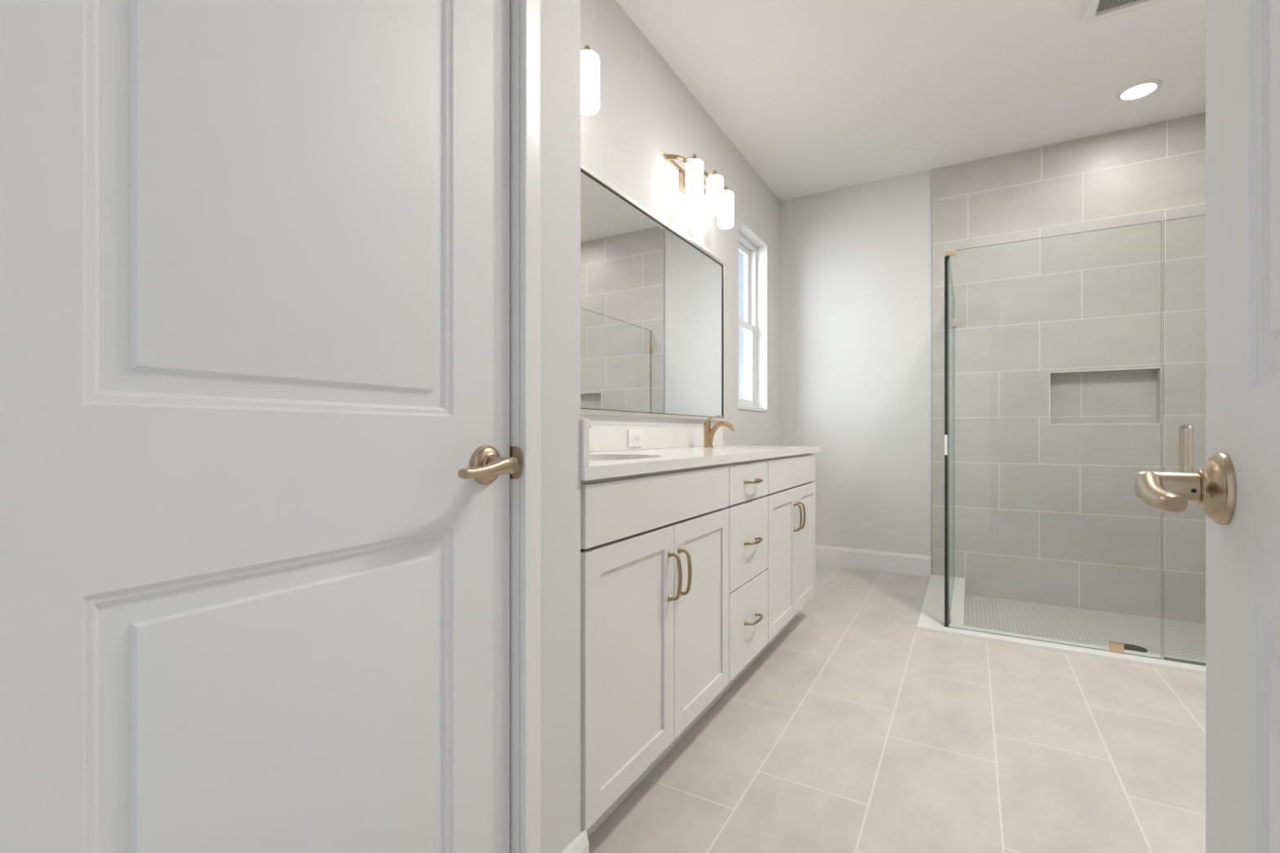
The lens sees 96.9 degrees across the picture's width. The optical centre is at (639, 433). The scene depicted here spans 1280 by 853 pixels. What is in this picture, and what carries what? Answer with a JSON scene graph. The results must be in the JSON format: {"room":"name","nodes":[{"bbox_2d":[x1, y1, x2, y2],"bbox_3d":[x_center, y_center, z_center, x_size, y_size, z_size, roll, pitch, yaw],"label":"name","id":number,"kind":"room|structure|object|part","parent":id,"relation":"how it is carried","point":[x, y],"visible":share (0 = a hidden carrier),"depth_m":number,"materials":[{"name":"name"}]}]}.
{"room":"bathroom","nodes":[
{"label":"bathroom","id":0,"kind":"room"},
{"bbox_2d":[540,0,580,852],"bbox_3d":[-0.663,-0.409,0.843,0.605,2.740,1.109,0,0,30],"label":"wall","id":1,"kind":"structure","parent":0,"point":[560,20],"depth_m":1.11,"materials":[{"name":"white paint"}]},
{"bbox_2d":[0,0,517,852],"bbox_3d":[-0.399,-0.061,0.699,0.101,2.020,0.711,0,0,30],"label":"door","id":2,"kind":"structure","parent":1,"relation":"in","point":[256,465],"depth_m":0.65,"materials":[{"name":"white paint"}]},
{"bbox_3d":[-0.239,0.054,0.899,0.025,0.030,0.116,0,0,30],"label":"lever","id":3,"kind":"part","parent":2,"relation":"part of","materials":[{"name":"gold metal"}]},
{"bbox_2d":[509,0,540,852],"bbox_3d":[-0.442,-0.086,0.723,0.128,2.095,0.813,0,0,30],"label":"door frame","id":4,"kind":"structure","parent":1,"relation":"attached to","point":[524,15],"depth_m":1.01,"materials":[{"name":"white paint"}]},
{"bbox_3d":[-0.230,0.052,1.017,0.049,0.058,0.002,0,0,30],"label":"strike plate","id":5,"kind":"part","parent":4,"relation":"part of","materials":[{"name":"gold metal"}]},
{"bbox_3d":[-0.199,-0.086,1.028,0.014,2.095,0.042,0,0,30],"label":"casing","id":6,"kind":"part","parent":4,"relation":"part of","materials":[{"name":"white paint"}]},
{"bbox_2d":[561,830,589,852],"bbox_3d":[-0.148,0.893,1.113,0.013,0.136,0.149,0,0,30],"label":"baseboard","id":7,"kind":"structure","parent":1,"relation":"attached to","point":[580,844],"depth_m":1.15,"materials":[{"name":"white paint"}]},
{"bbox_2d":[580,0,780,446],"bbox_3d":[0.162,-0.409,2.937,0.162,2.740,3.541,0,0,30],"label":"wall","id":8,"kind":"structure","parent":0,"point":[646,113],"depth_m":2.77,"materials":[{"name":"white paint"}]},
{"bbox_2d":[580,45,599,115],"bbox_3d":[-0.308,-1.216,1.777,0.192,0.222,0.536,0,0,30],"label":"vanity light","id":9,"kind":"object","parent":8,"relation":"attached to","point":[589,60],"visible":0.24,"depth_m":1.90,"materials":[{"name":"beige glass"}]},
{"bbox_3d":[-0.191,-1.302,1.939,0.070,0.032,0.044,0,0,30],"label":"lamp arm","id":10,"kind":"part","parent":9,"relation":"part of","materials":[{"name":"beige metal"}]},
{"bbox_2d":[580,164,724,420],"bbox_3d":[-0.048,-0.532,2.391,0.023,0.915,2.113,0,0,30],"label":"mirror","id":11,"kind":"object","parent":8,"relation":"attached to","point":[652,299],"visible":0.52,"depth_m":2.49,"materials":[{"name":"white mirror"}]},
{"bbox_2d":[589,425,723,452],"bbox_3d":[-0.062,0.019,2.369,0.020,0.100,2.132,0,0,30],"label":"backsplash","id":12,"kind":"structure","parent":8,"relation":"attached to","point":[602,437],"depth_m":2.54,"materials":[{"name":"white stone"}]},
{"bbox_2d":[663,153,733,229],"bbox_3d":[0.330,-1.216,2.873,0.192,0.222,0.536,0,0,30],"label":"vanity light","id":13,"kind":"object","parent":8,"relation":"attached to","point":[719,202],"visible":1,"depth_m":2.81,"materials":[{"name":"beige glass"}]},
{"bbox_3d":[0.247,-1.302,2.690,0.070,0.032,0.044,0,0,30],"label":"lamp arm","id":14,"kind":"part","parent":13,"relation":"part of","materials":[{"name":"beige metal"}]},
{"bbox_3d":[0.258,-1.195,2.684,0.085,0.180,0.085,0,0,30],"label":"lamp shade","id":15,"kind":"part","parent":13,"relation":"part of","materials":[{"name":"white glass"}]},
{"bbox_3d":[0.368,-1.302,2.850,0.062,0.032,0.044,0,0,30],"label":"lamp arm","id":16,"kind":"part","parent":13,"relation":"part of","materials":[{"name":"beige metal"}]},
{"bbox_3d":[0.376,-1.195,2.846,0.085,0.180,0.085,0,0,30],"label":"lamp shade","id":17,"kind":"part","parent":13,"relation":"part of","materials":[{"name":"white glass"}]},
{"bbox_3d":[0.459,-1.195,3.028,0.085,0.180,0.085,0,0,30],"label":"lamp shade","id":18,"kind":"part","parent":13,"relation":"part of","materials":[{"name":"white glass"}]},
{"bbox_2d":[737,217,768,412],"bbox_3d":[0.697,-0.752,3.848,0.170,1.197,0.593,0,0,30],"label":"window","id":19,"kind":"structure","parent":8,"relation":"in","point":[754,250],"depth_m":4.07,"materials":[{"name":"white vinyl"},{"name":"clear glass"}]},
{"bbox_3d":[0.648,-1.026,3.876,0.027,0.585,0.521,0,0,30],"label":"sash","id":20,"kind":"part","parent":19,"relation":"part of","materials":[{"name":"white plastic"}]},
{"bbox_3d":[0.675,-0.490,3.860,0.030,0.572,0.521,0,0,30],"label":"sash","id":21,"kind":"part","parent":19,"relation":"part of","materials":[{"name":"white plastic"}]},
{"bbox_3d":[0.660,-0.762,3.869,0.085,1.177,0.585,0,0,30],"label":"frame","id":22,"kind":"part","parent":19,"relation":"part of","materials":[{"name":"white plastic"}]},
{"bbox_3d":[0.697,-0.164,3.848,0.170,0.020,0.593,0,0,30],"label":"sill","id":23,"kind":"part","parent":19,"relation":"part of","materials":[{"name":"white paint"}]},
{"bbox_2d":[587,563,1205,852],"bbox_3d":[1.084,0.961,1.758,2.618,0.001,4.450,0,0,30],"label":"floor","id":24,"kind":"structure","parent":0,"point":[859,729],"depth_m":1.71,"materials":[{"name":"tile"}]},
{"bbox_2d":[580,463,728,838],"bbox_3d":[-0.137,0.529,1.664,0.596,0.861,0.835,0,0,30],"label":"base cabinet","id":25,"kind":"object","parent":24,"relation":"on","point":[655,546],"visible":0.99,"depth_m":1.42,"materials":[{"name":"white paint"}]},
{"bbox_3d":[-0.018,0.541,1.367,0.018,0.583,0.410,0,0,30],"label":"cabinet door","id":26,"kind":"part","parent":25,"relation":"part of","materials":[{"name":"white paint"}]},
{"bbox_3d":[0.094,0.381,1.505,0.037,0.135,0.017,0,0,30],"label":"door pull","id":27,"kind":"part","parent":25,"relation":"part of","materials":[{"name":"brown metal"}]},
{"bbox_3d":[0.124,0.381,1.557,0.037,0.135,0.017,0,0,30],"label":"door pull","id":28,"kind":"part","parent":25,"relation":"part of","materials":[{"name":"brown metal"}]},
{"bbox_3d":[0.188,0.541,1.721,0.018,0.583,0.404,0,0,30],"label":"cabinet door","id":29,"kind":"part","parent":25,"relation":"part of","materials":[{"name":"white paint"}]},
{"bbox_2d":[580,418,821,480],"bbox_3d":[0.176,0.033,2.231,0.571,0.128,2.132,0,0,30],"label":"countertop","id":30,"kind":"structure","parent":25,"relation":"on","point":[605,452],"depth_m":2.15,"materials":[{"name":"white stone"}]},
{"bbox_2d":[627,429,642,447],"bbox_3d":[-0.019,0.019,2.413,0.009,0.073,0.116,0,0,30],"label":"outlet","id":31,"kind":"object","parent":30,"relation":"attached to","point":[634,436],"visible":1,"depth_m":2.40,"materials":[{"name":"white plastic"}]},
{"bbox_2d":[631,434,635,442],"bbox_3d":[-0.026,0.019,2.394,0.004,0.033,0.033,0,0,30],"label":"receptacle","id":32,"kind":"object","parent":31,"relation":"attached to","point":[633,436],"depth_m":2.39,"materials":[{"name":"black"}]},
{"bbox_2d":[635,434,640,441],"bbox_3d":[-0.007,0.019,2.428,0.004,0.033,0.033,0,0,30],"label":"receptacle","id":33,"kind":"object","parent":31,"relation":"attached to","point":[637,436],"depth_m":2.42,"materials":[{"name":"white plastic"}]},
{"bbox_2d":[703,415,735,447],"bbox_3d":[0.394,-0.011,2.803,0.169,0.159,0.049,0,0,30],"label":"faucet","id":34,"kind":"object","parent":30,"relation":"on","point":[708,433],"visible":1,"depth_m":2.81,"materials":[{"name":"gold metal"}]},
{"bbox_3d":[0.370,-0.070,2.817,0.097,0.041,0.028,0,0,30],"label":"lever","id":35,"kind":"part","parent":34,"relation":"part of","materials":[{"name":"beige metal"}]},
{"bbox_3d":[0.400,-0.004,2.799,0.154,0.112,0.030,0,0,30],"label":"spout","id":36,"kind":"part","parent":34,"relation":"part of","materials":[{"name":"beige metal"}]},
{"bbox_2d":[704,458,768,714],"bbox_3d":[0.179,0.529,2.206,0.596,0.861,0.420,0,0,30],"label":"base cabinet","id":37,"kind":"object","parent":24,"relation":"on","point":[748,507],"visible":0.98,"depth_m":2.04,"materials":[{"name":"white paint"}]},
{"bbox_3d":[0.397,0.392,2.079,0.018,0.284,0.414,0,0,30],"label":"drawer","id":38,"kind":"part","parent":37,"relation":"part of","materials":[{"name":"white paint"}]},
{"bbox_3d":[0.397,0.175,2.079,0.018,0.134,0.414,0,0,30],"label":"drawer","id":39,"kind":"part","parent":37,"relation":"part of","materials":[{"name":"white paint"}]},
{"bbox_3d":[0.397,0.686,2.079,0.018,0.294,0.414,0,0,30],"label":"drawer","id":40,"kind":"part","parent":37,"relation":"part of","materials":[{"name":"white paint"}]},
{"bbox_3d":[0.421,0.677,2.065,0.037,0.017,0.135,0,0,30],"label":"drawer pull","id":41,"kind":"part","parent":37,"relation":"part of","materials":[{"name":"brown metal"}]},
{"bbox_3d":[0.421,0.391,2.065,0.037,0.017,0.135,0,0,30],"label":"drawer pull","id":42,"kind":"part","parent":37,"relation":"part of","materials":[{"name":"brown metal"}]},
{"bbox_3d":[0.421,0.173,2.065,0.037,0.017,0.135,0,0,30],"label":"drawer pull","id":43,"kind":"part","parent":37,"relation":"part of","materials":[{"name":"brown metal"}]},
{"bbox_2d":[746,453,815,669],"bbox_3d":[0.488,0.529,2.736,0.596,0.861,0.806,0,0,30],"label":"base cabinet","id":44,"kind":"object","parent":24,"relation":"on","point":[791,495],"visible":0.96,"depth_m":2.55,"materials":[{"name":"white paint"}]},
{"bbox_3d":[0.607,0.541,2.439,0.018,0.583,0.407,0,0,30],"label":"cabinet door","id":45,"kind":"part","parent":44,"relation":"part of","materials":[{"name":"white paint"}]},
{"bbox_3d":[0.719,0.381,2.577,0.037,0.135,0.017,0,0,30],"label":"door pull","id":46,"kind":"part","parent":44,"relation":"part of","materials":[{"name":"brown metal"}]},
{"bbox_3d":[0.749,0.381,2.628,0.037,0.135,0.017,0,0,30],"label":"door pull","id":47,"kind":"part","parent":44,"relation":"part of","materials":[{"name":"brown metal"}]},
{"bbox_3d":[0.807,0.541,2.783,0.018,0.583,0.384,0,0,30],"label":"cabinet door","id":48,"kind":"part","parent":44,"relation":"part of","materials":[{"name":"white paint"}]},
{"bbox_2d":[916,573,1205,675],"bbox_3d":[2.339,1.000,2.899,1.579,0.111,1.198,0,0,30],"label":"shower curb","id":49,"kind":"object","parent":24,"relation":"on","point":[931,617],"visible":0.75,"depth_m":2.64,"materials":[{"name":"white stone"}]},
{"bbox_2d":[944,214,1205,666],"bbox_3d":[2.392,0.025,2.872,1.460,1.840,1.191,0,0,30],"label":"shower enclosure","id":50,"kind":"object","parent":49,"relation":"on","point":[949,321],"visible":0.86,"depth_m":2.77,"materials":[{"name":"clear glass"},{"name":"brushed gold metal"}]},
{"bbox_3d":[1.792,0.026,3.262,0.010,1.835,1.120,0,0,30],"label":"return panel","id":51,"kind":"part","parent":50,"relation":"part of","materials":[{"name":"clear glass"}]},
{"bbox_3d":[2.469,0.022,2.213,0.642,1.827,0.010,0,0,30],"label":"glass door","id":52,"kind":"part","parent":50,"relation":"part of","materials":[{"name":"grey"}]},
{"bbox_3d":[2.252,0.068,2.339,0.016,0.213,0.130,0,0,30],"label":"door pull","id":53,"kind":"part","parent":50,"relation":"part of","materials":[{"name":"gold metal"}]},
{"bbox_2d":[1134,0,1279,852],"bbox_3d":[0.354,-0.061,0.265,0.101,2.020,0.762,0,0,33],"label":"door","id":54,"kind":"structure","parent":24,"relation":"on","point":[1237,487],"depth_m":0.49,"materials":[{"name":"white paint"}]},
{"bbox_3d":[0.474,0.052,0.518,0.025,0.030,0.116,0,0,33],"label":"lever","id":55,"kind":"part","parent":54,"relation":"part of","materials":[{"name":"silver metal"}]},
{"bbox_2d":[615,0,1205,200],"bbox_3d":[1.088,-1.839,1.837,2.930,0.120,4.610,0,0,30],"label":"ceiling","id":56,"kind":"structure","parent":0,"point":[817,96],"depth_m":2.80,"materials":[{"name":"white paint"}]},
{"bbox_2d":[1081,0,1171,24],"bbox_3d":[1.959,-1.764,2.220,0.327,0.030,0.327,0,0,30],"label":"exhaust fan","id":57,"kind":"object","parent":56,"relation":"attached to","point":[1095,11],"visible":1,"depth_m":2.34,"materials":[{"name":"white plastic"}]},
{"bbox_2d":[1096,0,1139,12],"bbox_3d":[1.961,-1.771,2.220,0.239,0.008,0.236,0,0,30],"label":"fan grille","id":58,"kind":"object","parent":57,"relation":"attached to","point":[1103,6],"depth_m":2.34,"materials":[{"name":"grey"}]},
{"bbox_2d":[1115,79,1162,101],"bbox_3d":[2.581,-1.771,2.935,0.184,0.016,0.184,0,0,30],"label":"recessed light","id":59,"kind":"object","parent":56,"relation":"in","point":[1140,89],"visible":1,"depth_m":2.92,"materials":[{"name":"white plastic"}]},
{"bbox_2d":[780,111,1205,624],"bbox_3d":[2.271,-0.334,3.717,2.738,2.890,0.150,0,0,30],"label":"wall","id":60,"kind":"structure","parent":0,"point":[1057,340],"depth_m":3.56,"materials":[{"name":"tile"}]},
{"bbox_2d":[815,544,931,576],"bbox_3d":[1.515,0.893,4.075,1.030,0.136,0.013,0,0,30],"label":"baseboard","id":61,"kind":"structure","parent":60,"relation":"attached to","point":[890,562],"depth_m":3.99,"materials":[{"name":"white paint"}]},
{"bbox_3d":[1.965,-0.409,3.816,0.004,2.740,0.010,0,0,30],"label":"tile edge trim","id":62,"kind":"part","parent":60,"relation":"part of","materials":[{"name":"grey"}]},
{"bbox_3d":[2.744,-0.216,3.358,0.521,0.324,0.006,0,0,30],"label":"niche trim","id":63,"kind":"part","parent":60,"relation":"part of","materials":[{"name":"grey tile"}]},
{"bbox_2d":[964,595,1205,661],"bbox_3d":[2.456,1.081,2.904,1.400,0.050,1.088,0,0,30],"label":"floor","id":64,"kind":"structure","parent":0,"point":[1185,640],"depth_m":3.10,"materials":[{"name":"tile"}]},
{"bbox_2d":[1123,643,1147,652],"bbox_3d":[2.424,1.053,2.789,0.110,0.004,0.110,0,0,30],"label":"shower drain","id":65,"kind":"object","parent":64,"relation":"on","point":[1126,646],"visible":0.78,"depth_m":2.77,"materials":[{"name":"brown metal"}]}
]}

